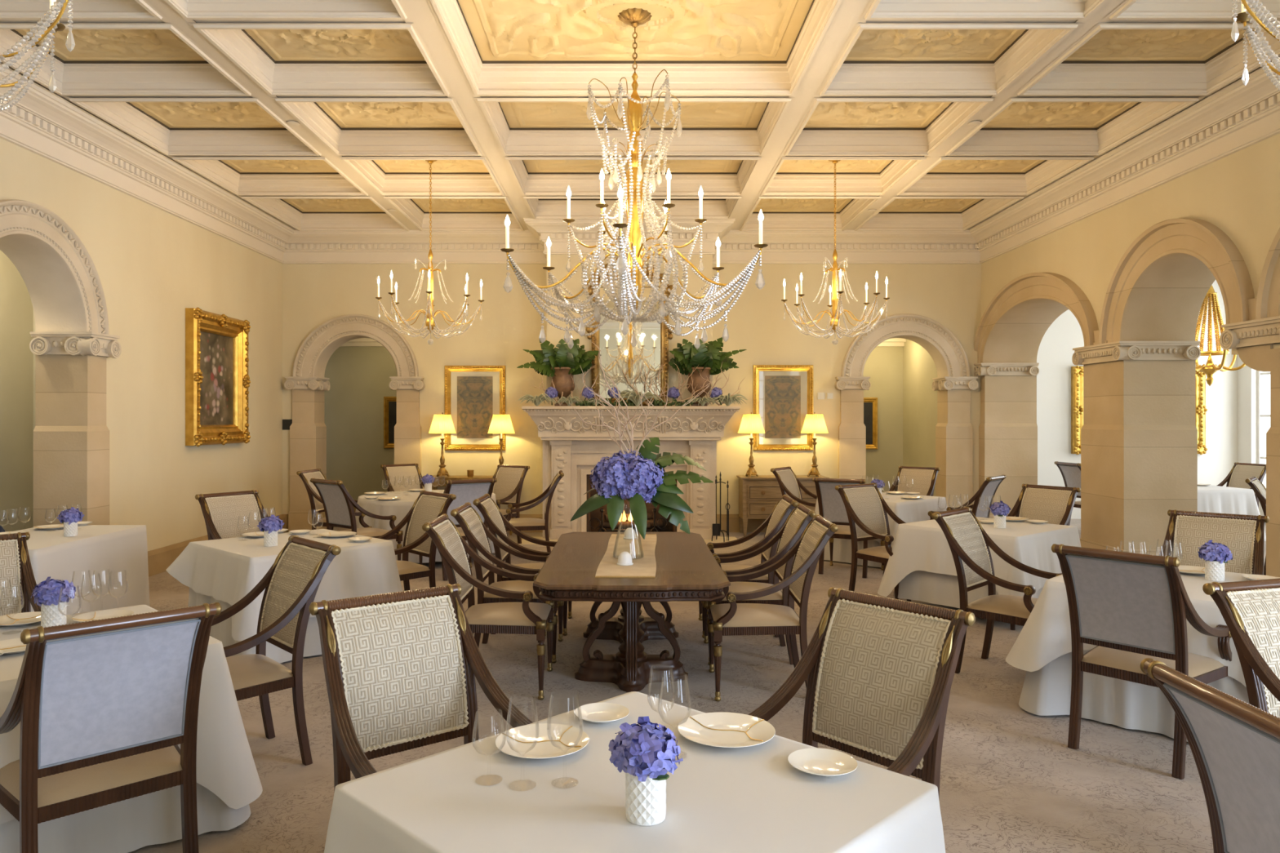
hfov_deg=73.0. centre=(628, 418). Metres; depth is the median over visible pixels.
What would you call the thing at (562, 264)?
wall
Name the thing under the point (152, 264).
wall
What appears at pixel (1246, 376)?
windows
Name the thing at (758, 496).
dresser
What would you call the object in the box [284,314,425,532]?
trim
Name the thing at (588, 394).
bloom
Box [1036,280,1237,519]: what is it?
wall
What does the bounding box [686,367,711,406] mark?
urn
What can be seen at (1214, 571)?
vase
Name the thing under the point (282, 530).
bread plate
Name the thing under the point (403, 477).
armchair
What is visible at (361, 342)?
ceiling
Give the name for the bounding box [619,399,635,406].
clump
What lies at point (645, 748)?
posy
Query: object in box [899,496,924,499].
dinner plate
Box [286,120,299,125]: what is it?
ceiling disc
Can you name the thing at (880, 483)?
posy
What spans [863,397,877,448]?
painting
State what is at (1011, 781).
floor
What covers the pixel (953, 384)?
trim
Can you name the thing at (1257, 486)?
armchair
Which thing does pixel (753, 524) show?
baseboard
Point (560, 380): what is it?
urn
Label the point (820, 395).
wall plate
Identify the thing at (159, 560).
baseboard
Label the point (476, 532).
armchair
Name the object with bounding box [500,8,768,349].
chandelier
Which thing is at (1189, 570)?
dinner plate
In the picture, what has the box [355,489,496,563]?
tablecloth
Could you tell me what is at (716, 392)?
bloom
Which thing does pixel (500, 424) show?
table lamp
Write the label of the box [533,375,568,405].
branch
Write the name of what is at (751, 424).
table lamp
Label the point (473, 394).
framed picture
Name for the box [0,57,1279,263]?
trim
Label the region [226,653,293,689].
seat cushion
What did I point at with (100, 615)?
dinner plate
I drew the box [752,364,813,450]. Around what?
framed picture
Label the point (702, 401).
air plant
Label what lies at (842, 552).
undercloth
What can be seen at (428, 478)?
posy
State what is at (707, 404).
branch
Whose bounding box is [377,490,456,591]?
armchair
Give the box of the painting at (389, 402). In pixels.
[383,396,396,448]
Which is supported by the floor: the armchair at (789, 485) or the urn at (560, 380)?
the armchair at (789, 485)
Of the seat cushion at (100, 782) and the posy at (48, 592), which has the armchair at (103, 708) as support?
the seat cushion at (100, 782)
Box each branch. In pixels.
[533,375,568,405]
[556,365,594,404]
[617,361,698,405]
[640,363,697,405]
[672,362,715,402]
[700,374,743,405]
[705,362,728,405]
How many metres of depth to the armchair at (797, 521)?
5.92 m
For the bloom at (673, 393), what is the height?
0.246 m
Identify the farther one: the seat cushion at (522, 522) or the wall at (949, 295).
the wall at (949, 295)
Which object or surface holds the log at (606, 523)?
on the fireplace
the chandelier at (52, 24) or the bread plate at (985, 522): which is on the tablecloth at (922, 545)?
the bread plate at (985, 522)
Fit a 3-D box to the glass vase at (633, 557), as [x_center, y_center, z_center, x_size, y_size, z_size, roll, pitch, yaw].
[0.000,0.720,5.668,0.206,0.378,0.206,0,0,0]
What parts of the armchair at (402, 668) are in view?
post, arm, rail, backrest, rail, post, arm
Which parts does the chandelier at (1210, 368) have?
arm, stem, arm, arm, arm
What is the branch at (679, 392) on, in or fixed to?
on the fireplace
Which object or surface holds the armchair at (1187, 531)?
on the floor
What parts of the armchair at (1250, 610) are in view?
post, rail, arm, backrest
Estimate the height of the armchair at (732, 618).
1.036 m
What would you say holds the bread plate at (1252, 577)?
on the tablecloth at (1045, 637)
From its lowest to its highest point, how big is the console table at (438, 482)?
0.822 m
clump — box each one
[575,399,595,406]
[597,398,622,406]
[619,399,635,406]
[648,399,671,406]
[670,397,693,406]
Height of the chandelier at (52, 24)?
2.076 m
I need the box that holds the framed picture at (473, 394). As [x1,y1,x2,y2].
[444,365,505,450]
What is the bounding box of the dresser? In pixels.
[736,475,829,536]
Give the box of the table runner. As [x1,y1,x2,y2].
[595,533,657,577]
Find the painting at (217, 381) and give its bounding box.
[185,307,250,446]
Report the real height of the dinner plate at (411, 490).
0.024 m
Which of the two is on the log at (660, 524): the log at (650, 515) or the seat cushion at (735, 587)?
the log at (650, 515)
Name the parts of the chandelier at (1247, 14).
arm, arm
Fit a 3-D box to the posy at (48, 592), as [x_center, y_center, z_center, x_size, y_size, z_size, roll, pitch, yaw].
[-2.512,0.777,3.786,0.170,0.174,0.172,0,0,31]
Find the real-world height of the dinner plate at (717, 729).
0.024 m
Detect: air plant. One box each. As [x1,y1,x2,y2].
[518,393,556,405]
[557,396,582,405]
[586,398,605,405]
[613,390,664,406]
[688,396,716,405]
[710,392,747,406]
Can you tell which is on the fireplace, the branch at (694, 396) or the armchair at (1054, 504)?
the branch at (694, 396)
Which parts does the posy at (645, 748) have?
stem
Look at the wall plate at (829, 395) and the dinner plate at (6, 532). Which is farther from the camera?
the wall plate at (829, 395)
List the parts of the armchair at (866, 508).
post, rail, backrest, arm, seat rail, rail, post, arm, leg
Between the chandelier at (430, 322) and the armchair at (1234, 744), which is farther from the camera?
the chandelier at (430, 322)
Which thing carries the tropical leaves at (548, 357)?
in the urn at (560, 380)
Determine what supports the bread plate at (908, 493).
on the tablecloth at (908, 510)
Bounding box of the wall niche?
[0,249,35,531]
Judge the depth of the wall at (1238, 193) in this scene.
8.25 m
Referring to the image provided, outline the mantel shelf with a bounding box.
[521,406,740,440]
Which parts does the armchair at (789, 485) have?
post, rail, backrest, arm, post, arm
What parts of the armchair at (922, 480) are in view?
arm, post, backrest, rail, arm, post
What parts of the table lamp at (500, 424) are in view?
stem, lamp shade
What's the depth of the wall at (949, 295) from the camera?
12.55 m
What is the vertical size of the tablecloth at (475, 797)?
0.588 m
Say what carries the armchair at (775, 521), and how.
on the floor
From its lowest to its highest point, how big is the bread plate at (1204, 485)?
0.022 m
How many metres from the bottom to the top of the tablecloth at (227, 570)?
0.520 m
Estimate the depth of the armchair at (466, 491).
8.88 m
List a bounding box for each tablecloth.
[0,604,262,824]
[14,524,150,614]
[165,528,402,640]
[324,691,945,852]
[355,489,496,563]
[814,492,947,546]
[877,516,1080,597]
[1005,571,1279,687]
[1197,484,1266,541]
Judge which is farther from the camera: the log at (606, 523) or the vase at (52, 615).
the log at (606, 523)
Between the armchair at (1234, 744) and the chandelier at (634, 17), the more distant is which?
the chandelier at (634, 17)
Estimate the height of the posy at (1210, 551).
0.174 m
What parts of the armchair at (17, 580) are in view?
backrest, rail, post, arm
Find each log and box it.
[599,520,650,528]
[604,512,653,520]
[622,518,662,527]
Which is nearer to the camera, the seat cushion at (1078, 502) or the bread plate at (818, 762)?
the bread plate at (818, 762)
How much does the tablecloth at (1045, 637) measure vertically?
0.526 m
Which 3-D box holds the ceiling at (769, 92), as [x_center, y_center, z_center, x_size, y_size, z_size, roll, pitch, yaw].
[0.050,-2.840,4.750,10.940,0.368,16.500,0,0,0]
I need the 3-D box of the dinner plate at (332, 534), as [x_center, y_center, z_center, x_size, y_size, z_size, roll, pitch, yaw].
[-2.249,0.902,6.697,0.280,0.024,0.280,0,0,-9]
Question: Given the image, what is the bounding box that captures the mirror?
[584,250,675,406]
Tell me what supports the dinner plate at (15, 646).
on the tablecloth at (225, 766)
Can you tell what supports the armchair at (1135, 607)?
on the floor
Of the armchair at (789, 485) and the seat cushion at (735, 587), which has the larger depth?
the armchair at (789, 485)
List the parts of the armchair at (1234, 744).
post, rail, backrest panel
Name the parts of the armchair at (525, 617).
rail, post, backrest, post, rail, arm, arm, seat rail, leg, leg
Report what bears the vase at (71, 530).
on the tablecloth at (107, 565)
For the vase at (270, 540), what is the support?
on the tablecloth at (227, 570)
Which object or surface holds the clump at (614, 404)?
on the fireplace
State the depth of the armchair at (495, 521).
6.73 m
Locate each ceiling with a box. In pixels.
[0,0,1279,231]
[339,337,906,346]
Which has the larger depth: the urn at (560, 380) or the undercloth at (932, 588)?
the urn at (560, 380)
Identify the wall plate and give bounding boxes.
[817,392,824,399]
[826,392,833,399]
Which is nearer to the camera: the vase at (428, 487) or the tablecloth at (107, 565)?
the tablecloth at (107, 565)
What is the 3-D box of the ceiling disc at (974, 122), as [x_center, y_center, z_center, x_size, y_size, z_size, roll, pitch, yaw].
[3.130,-2.667,7.820,0.110,0.011,0.110,0,0,0]
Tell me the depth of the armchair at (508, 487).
11.28 m
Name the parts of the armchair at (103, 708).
arm, post, seat rail, rail, backrest panel, rail, backrest, post, arm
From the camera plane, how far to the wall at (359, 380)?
14.60 m
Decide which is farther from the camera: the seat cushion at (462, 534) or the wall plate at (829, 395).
the wall plate at (829, 395)
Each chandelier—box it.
[0,0,75,111]
[375,160,484,344]
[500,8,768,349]
[781,160,889,344]
[1195,284,1245,386]
[1231,0,1279,90]
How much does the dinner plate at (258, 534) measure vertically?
0.024 m
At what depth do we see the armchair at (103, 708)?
2.80 m
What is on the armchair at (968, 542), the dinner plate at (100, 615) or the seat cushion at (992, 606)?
the seat cushion at (992, 606)
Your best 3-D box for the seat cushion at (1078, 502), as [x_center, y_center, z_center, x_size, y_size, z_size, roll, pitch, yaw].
[6.623,1.197,12.259,0.525,0.069,0.579,0,0,-8]
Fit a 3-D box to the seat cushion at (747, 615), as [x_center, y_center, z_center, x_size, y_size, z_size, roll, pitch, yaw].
[0.783,1.197,5.325,0.525,0.069,0.579,0,0,2]
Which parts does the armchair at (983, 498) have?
arm, arm, post, backrest panel, post, rail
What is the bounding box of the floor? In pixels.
[128,519,1266,852]
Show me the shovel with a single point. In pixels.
(716, 526)
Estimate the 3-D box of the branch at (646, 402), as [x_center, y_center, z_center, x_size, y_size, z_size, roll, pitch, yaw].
[0.403,-0.477,11.476,1.117,0.621,0.266,0,0,13]
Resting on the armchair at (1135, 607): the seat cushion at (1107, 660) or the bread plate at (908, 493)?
the seat cushion at (1107, 660)
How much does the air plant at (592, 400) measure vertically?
0.100 m
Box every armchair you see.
[0,532,40,616]
[0,602,222,852]
[195,489,283,540]
[211,535,341,765]
[296,468,357,530]
[308,583,533,792]
[310,478,403,560]
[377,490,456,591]
[380,462,424,491]
[418,478,497,580]
[422,513,555,700]
[450,502,564,662]
[472,493,572,635]
[492,464,529,544]
[504,470,564,551]
[698,494,798,638]
[702,503,816,665]
[706,514,838,701]
[747,586,975,800]
[770,466,817,522]
[812,477,884,577]
[835,482,906,599]
[888,466,940,496]
[928,475,1006,519]
[931,506,1062,673]
[1007,484,1080,525]
[1051,543,1234,779]
[1054,461,1080,508]
[1140,657,1279,852]
[1158,509,1269,574]
[1202,577,1279,717]
[1217,462,1266,507]
[1244,475,1266,575]
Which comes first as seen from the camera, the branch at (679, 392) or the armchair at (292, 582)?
the armchair at (292, 582)
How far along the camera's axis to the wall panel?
12.53 m
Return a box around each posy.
[31,576,75,606]
[57,506,84,524]
[257,514,284,533]
[421,474,435,484]
[608,715,683,782]
[871,477,884,488]
[989,500,1011,516]
[1197,539,1232,564]
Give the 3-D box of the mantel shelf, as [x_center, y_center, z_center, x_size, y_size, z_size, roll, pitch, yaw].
[0.035,0.068,11.564,2.854,0.455,0.552,0,0,0]
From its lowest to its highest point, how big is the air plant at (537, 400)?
0.164 m
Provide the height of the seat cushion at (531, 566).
0.069 m
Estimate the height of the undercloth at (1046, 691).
0.715 m
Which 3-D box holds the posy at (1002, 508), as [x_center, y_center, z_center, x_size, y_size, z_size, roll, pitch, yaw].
[3.104,0.777,7.230,0.172,0.174,0.170,0,0,-28]
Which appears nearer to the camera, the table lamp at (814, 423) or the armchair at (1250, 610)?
the armchair at (1250, 610)
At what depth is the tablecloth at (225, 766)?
3.44 m
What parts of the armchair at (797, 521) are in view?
leg, seat rail, arm, arm, rail, post, backrest, post, rail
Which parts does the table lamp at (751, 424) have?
stem, lamp shade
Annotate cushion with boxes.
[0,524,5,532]
[0,745,182,807]
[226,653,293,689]
[315,517,326,522]
[339,527,396,537]
[396,560,429,574]
[457,527,465,536]
[465,602,551,626]
[483,580,537,598]
[499,508,515,515]
[502,563,544,577]
[504,517,544,526]
[710,603,799,626]
[720,564,768,579]
[722,582,782,600]
[827,525,850,534]
[856,546,892,558]
[966,594,1037,618]
[1074,500,1080,504]
[1081,645,1224,677]
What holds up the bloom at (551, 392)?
on the fireplace
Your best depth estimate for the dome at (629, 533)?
6.53 m
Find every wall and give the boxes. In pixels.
[0,137,282,551]
[282,263,981,514]
[324,346,396,500]
[546,254,712,406]
[862,339,937,496]
[981,133,1279,355]
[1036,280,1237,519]
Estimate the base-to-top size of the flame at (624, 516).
0.150 m
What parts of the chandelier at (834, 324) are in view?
arm, arm, arm, stem, chain, arm, arm, arm, arm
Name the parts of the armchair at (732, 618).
leg, leg, seat rail, arm, arm, rail, post, backrest, post, rail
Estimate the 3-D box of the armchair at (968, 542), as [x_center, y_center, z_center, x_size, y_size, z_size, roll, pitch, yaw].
[2.446,1.135,5.633,0.736,1.036,0.634,0,0,44]
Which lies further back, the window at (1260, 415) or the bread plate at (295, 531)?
the window at (1260, 415)
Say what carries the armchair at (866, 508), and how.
on the floor
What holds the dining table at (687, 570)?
on the floor
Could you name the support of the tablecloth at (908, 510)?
on the undercloth at (842, 552)
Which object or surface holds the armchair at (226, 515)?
on the floor
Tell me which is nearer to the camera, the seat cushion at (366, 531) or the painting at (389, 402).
the seat cushion at (366, 531)
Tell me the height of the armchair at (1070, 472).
1.036 m
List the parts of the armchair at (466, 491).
leg, post, backrest panel, backrest, rail, post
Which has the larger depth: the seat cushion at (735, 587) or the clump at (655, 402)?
the clump at (655, 402)
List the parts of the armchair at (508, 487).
backrest, rail, seat rail, arm, rail, post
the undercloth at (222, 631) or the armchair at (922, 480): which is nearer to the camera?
the undercloth at (222, 631)
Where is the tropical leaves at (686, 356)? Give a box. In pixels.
[668,337,746,375]
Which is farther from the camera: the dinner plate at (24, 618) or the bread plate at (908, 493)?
the bread plate at (908, 493)
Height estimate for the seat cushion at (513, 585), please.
0.069 m
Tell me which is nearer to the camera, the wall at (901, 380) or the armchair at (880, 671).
the armchair at (880, 671)
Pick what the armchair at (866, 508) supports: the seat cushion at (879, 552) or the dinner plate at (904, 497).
the seat cushion at (879, 552)
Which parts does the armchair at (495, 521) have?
rail, post, backrest, post, rail, seat rail, arm, arm, leg, leg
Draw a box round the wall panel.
[282,419,292,429]
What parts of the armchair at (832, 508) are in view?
post, leg, backrest panel, rail, backrest, rail, seat rail, post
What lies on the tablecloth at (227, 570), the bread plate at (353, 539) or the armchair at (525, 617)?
the bread plate at (353, 539)
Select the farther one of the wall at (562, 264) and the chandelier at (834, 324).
the wall at (562, 264)
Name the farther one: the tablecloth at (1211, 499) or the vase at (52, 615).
the tablecloth at (1211, 499)
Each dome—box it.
[616,551,633,565]
[622,527,636,538]
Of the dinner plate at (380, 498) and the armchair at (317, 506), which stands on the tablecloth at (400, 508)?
the dinner plate at (380, 498)
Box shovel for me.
[712,475,719,535]
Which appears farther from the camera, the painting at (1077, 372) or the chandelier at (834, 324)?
the painting at (1077, 372)
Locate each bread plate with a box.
[77,521,92,525]
[277,528,288,533]
[288,529,311,534]
[347,537,372,542]
[364,496,378,499]
[574,702,629,724]
[787,747,857,776]
[905,492,919,494]
[978,520,993,524]
[1026,520,1048,524]
[1197,484,1210,486]
[1241,574,1278,580]
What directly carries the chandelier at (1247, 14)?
hanging from the ceiling at (769, 92)
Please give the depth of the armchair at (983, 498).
9.33 m
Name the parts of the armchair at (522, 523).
seat rail, arm, arm, backrest, post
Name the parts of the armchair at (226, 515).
post, arm, rail, backrest, post, arm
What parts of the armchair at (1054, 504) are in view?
arm, post, backrest, rail, arm, post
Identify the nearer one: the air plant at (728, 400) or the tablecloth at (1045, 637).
the tablecloth at (1045, 637)
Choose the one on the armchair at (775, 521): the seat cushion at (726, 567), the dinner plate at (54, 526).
the seat cushion at (726, 567)
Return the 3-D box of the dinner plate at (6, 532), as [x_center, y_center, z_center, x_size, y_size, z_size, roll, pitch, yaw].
[-4.803,0.902,6.728,0.240,0.024,0.240,0,0,0]
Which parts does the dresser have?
leg, leg, moulding, drawer, drawer, moulding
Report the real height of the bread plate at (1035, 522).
0.024 m
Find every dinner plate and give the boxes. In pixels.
[0,531,29,534]
[0,611,40,626]
[0,638,26,654]
[32,524,63,529]
[71,609,133,622]
[241,531,278,537]
[319,531,356,537]
[364,491,386,494]
[376,497,401,500]
[408,488,424,491]
[494,723,589,758]
[677,711,775,747]
[884,491,906,494]
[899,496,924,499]
[1005,516,1029,521]
[1177,564,1204,574]
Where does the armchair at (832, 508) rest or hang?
on the floor
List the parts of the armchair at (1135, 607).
arm, post, rail, backrest, backrest panel, rail, seat rail, post, arm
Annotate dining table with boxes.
[533,532,730,692]
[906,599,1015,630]
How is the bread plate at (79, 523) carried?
on the tablecloth at (107, 565)
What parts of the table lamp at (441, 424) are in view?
stem, lamp shade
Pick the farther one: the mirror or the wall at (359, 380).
the wall at (359, 380)
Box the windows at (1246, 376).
[1237,355,1270,523]
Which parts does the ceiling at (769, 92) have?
coffer panel, coffer panel, coffer panel, coffer panel, coffer panel, coffer panel, coffer panel, coffer panel, coffer panel, coffer panel, coffer panel, coffer panel, coffer panel, coffer panel, coffer panel, coffer panel, coffer panel, coffer panel, coffer panel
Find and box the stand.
[711,471,728,542]
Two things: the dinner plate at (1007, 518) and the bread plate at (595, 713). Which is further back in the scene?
the dinner plate at (1007, 518)
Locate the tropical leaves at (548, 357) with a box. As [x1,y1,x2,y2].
[516,337,599,377]
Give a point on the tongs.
(727, 485)
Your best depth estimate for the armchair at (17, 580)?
4.57 m
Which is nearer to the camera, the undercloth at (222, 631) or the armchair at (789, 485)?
the undercloth at (222, 631)
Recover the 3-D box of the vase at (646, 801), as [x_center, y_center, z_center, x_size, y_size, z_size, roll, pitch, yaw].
[0.040,0.858,1.985,0.094,0.112,0.094,0,0,0]
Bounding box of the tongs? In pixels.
[725,480,729,541]
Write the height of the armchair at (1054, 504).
1.036 m
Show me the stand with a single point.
(720, 479)
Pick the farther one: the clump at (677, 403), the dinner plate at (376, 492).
the clump at (677, 403)
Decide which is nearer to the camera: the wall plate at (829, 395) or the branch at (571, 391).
the branch at (571, 391)
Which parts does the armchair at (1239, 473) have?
arm, post, backrest, rail, arm, post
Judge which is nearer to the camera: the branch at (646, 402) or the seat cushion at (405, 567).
the seat cushion at (405, 567)
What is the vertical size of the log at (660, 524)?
0.120 m
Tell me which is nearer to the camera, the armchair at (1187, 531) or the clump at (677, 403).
the armchair at (1187, 531)
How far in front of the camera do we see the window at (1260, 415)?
13.83 m
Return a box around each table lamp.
[428,412,456,477]
[487,412,515,465]
[737,412,764,476]
[800,412,828,476]
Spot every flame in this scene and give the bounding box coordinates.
[622,510,626,521]
[627,513,632,521]
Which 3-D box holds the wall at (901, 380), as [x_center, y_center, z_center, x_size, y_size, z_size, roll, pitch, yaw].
[3.400,0.100,13.850,2.800,3.100,1.900,0,0,0]
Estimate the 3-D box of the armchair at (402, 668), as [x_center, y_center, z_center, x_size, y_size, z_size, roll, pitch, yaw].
[-0.639,1.135,2.811,0.634,1.036,0.736,0,0,-38]
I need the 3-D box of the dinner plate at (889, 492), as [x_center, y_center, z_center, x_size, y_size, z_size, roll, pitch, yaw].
[3.235,0.902,10.455,0.260,0.024,0.260,0,0,0]
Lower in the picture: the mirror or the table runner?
the table runner
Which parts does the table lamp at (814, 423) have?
stem, lamp shade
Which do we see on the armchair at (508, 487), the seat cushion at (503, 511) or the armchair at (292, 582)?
the seat cushion at (503, 511)
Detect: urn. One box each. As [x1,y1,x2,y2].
[550,367,574,406]
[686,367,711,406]
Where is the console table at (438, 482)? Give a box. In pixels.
[431,475,514,535]
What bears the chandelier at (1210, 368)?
hanging from the ceiling
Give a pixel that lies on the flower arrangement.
(633, 477)
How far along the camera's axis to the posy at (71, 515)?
6.69 m
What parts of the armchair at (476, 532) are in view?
rail, post, backrest, post, rail, arm, seat rail, arm, leg, leg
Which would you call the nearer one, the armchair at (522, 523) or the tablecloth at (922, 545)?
the tablecloth at (922, 545)
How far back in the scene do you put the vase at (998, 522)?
7.19 m
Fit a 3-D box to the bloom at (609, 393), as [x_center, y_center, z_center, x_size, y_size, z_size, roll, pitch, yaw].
[-0.185,-0.296,11.404,0.176,0.246,0.175,0,0,39]
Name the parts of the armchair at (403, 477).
post, arm, rail, backrest, post, arm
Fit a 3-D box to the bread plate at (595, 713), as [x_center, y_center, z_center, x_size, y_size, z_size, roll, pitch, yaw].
[-0.080,0.903,2.633,0.168,0.022,0.168,0,0,0]
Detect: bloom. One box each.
[544,386,558,405]
[582,386,594,400]
[607,386,621,402]
[667,386,679,404]
[709,386,722,404]
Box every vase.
[40,601,66,627]
[63,521,77,536]
[263,530,277,546]
[424,482,431,491]
[612,505,644,559]
[625,768,666,826]
[993,514,1005,528]
[1204,560,1224,581]
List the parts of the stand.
post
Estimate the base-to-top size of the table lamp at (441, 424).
0.914 m
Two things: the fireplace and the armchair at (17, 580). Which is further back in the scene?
the fireplace
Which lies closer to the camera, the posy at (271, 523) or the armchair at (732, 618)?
the armchair at (732, 618)
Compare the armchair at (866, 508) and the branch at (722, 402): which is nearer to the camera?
the armchair at (866, 508)
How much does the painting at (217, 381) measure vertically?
1.589 m
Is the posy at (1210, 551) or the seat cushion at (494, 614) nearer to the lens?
the posy at (1210, 551)
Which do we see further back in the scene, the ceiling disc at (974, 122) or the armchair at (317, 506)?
the armchair at (317, 506)
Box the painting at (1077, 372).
[1071,365,1207,454]
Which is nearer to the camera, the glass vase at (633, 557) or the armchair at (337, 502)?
the glass vase at (633, 557)
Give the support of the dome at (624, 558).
on the table runner
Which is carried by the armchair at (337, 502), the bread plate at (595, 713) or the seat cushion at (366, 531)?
the seat cushion at (366, 531)
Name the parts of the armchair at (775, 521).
leg, leg, arm, arm, seat rail, post, backrest, post, rail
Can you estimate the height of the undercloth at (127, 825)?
0.715 m
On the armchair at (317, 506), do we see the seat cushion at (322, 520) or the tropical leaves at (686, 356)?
the seat cushion at (322, 520)
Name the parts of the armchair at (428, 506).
arm, post, seat rail, rail, arm, backrest, rail, post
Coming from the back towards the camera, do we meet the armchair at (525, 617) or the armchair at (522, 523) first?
the armchair at (522, 523)
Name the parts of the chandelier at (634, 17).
arm, arm, arm, arm, arm, arm, stem, chain, arm, arm, arm, arm, arm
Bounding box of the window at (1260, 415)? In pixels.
[1257,370,1270,484]
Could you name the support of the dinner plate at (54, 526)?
on the tablecloth at (107, 565)
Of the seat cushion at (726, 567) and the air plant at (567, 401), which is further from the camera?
the air plant at (567, 401)
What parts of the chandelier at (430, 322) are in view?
arm, arm, arm, arm, stem, chain, arm, arm, arm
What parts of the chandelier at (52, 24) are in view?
arm, arm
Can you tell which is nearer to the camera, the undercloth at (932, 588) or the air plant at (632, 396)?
the undercloth at (932, 588)
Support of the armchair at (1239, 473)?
on the floor
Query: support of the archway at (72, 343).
attached to the wall at (152, 264)
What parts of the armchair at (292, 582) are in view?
arm, seat rail, post, arm, rail, backrest, rail, post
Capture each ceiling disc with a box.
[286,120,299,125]
[968,120,981,125]
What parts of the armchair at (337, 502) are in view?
post, rail, backrest panel, rail, arm, post, arm, seat rail, leg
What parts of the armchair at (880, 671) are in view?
arm, post, rail, backrest, rail, arm, post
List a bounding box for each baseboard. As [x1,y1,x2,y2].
[147,514,283,577]
[283,514,809,532]
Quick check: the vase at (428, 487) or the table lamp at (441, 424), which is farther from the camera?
the table lamp at (441, 424)
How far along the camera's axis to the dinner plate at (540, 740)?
2.42 m
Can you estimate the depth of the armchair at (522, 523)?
9.81 m
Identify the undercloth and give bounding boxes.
[0,782,250,852]
[187,587,321,663]
[823,537,881,568]
[893,570,1043,608]
[1018,649,1249,741]
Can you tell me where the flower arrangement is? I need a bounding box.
[569,340,713,539]
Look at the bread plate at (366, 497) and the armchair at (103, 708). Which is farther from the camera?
the bread plate at (366, 497)
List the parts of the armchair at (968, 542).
post, rail, backrest, rail, post, arm, seat rail, arm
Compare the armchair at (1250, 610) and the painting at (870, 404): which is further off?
the painting at (870, 404)
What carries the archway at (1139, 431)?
attached to the wall at (1238, 193)
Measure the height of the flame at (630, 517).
0.120 m
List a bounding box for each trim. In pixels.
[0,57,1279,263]
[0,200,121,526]
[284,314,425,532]
[834,313,978,511]
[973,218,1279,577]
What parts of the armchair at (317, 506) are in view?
post, rail, arm, backrest, rail, seat rail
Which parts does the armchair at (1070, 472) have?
post, rail, backrest panel, seat rail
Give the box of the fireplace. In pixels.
[518,406,742,546]
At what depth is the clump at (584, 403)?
11.38 m
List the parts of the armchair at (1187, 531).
arm, post, backrest, rail, post, arm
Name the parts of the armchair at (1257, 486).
rail, arm, backrest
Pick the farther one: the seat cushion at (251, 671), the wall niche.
the wall niche

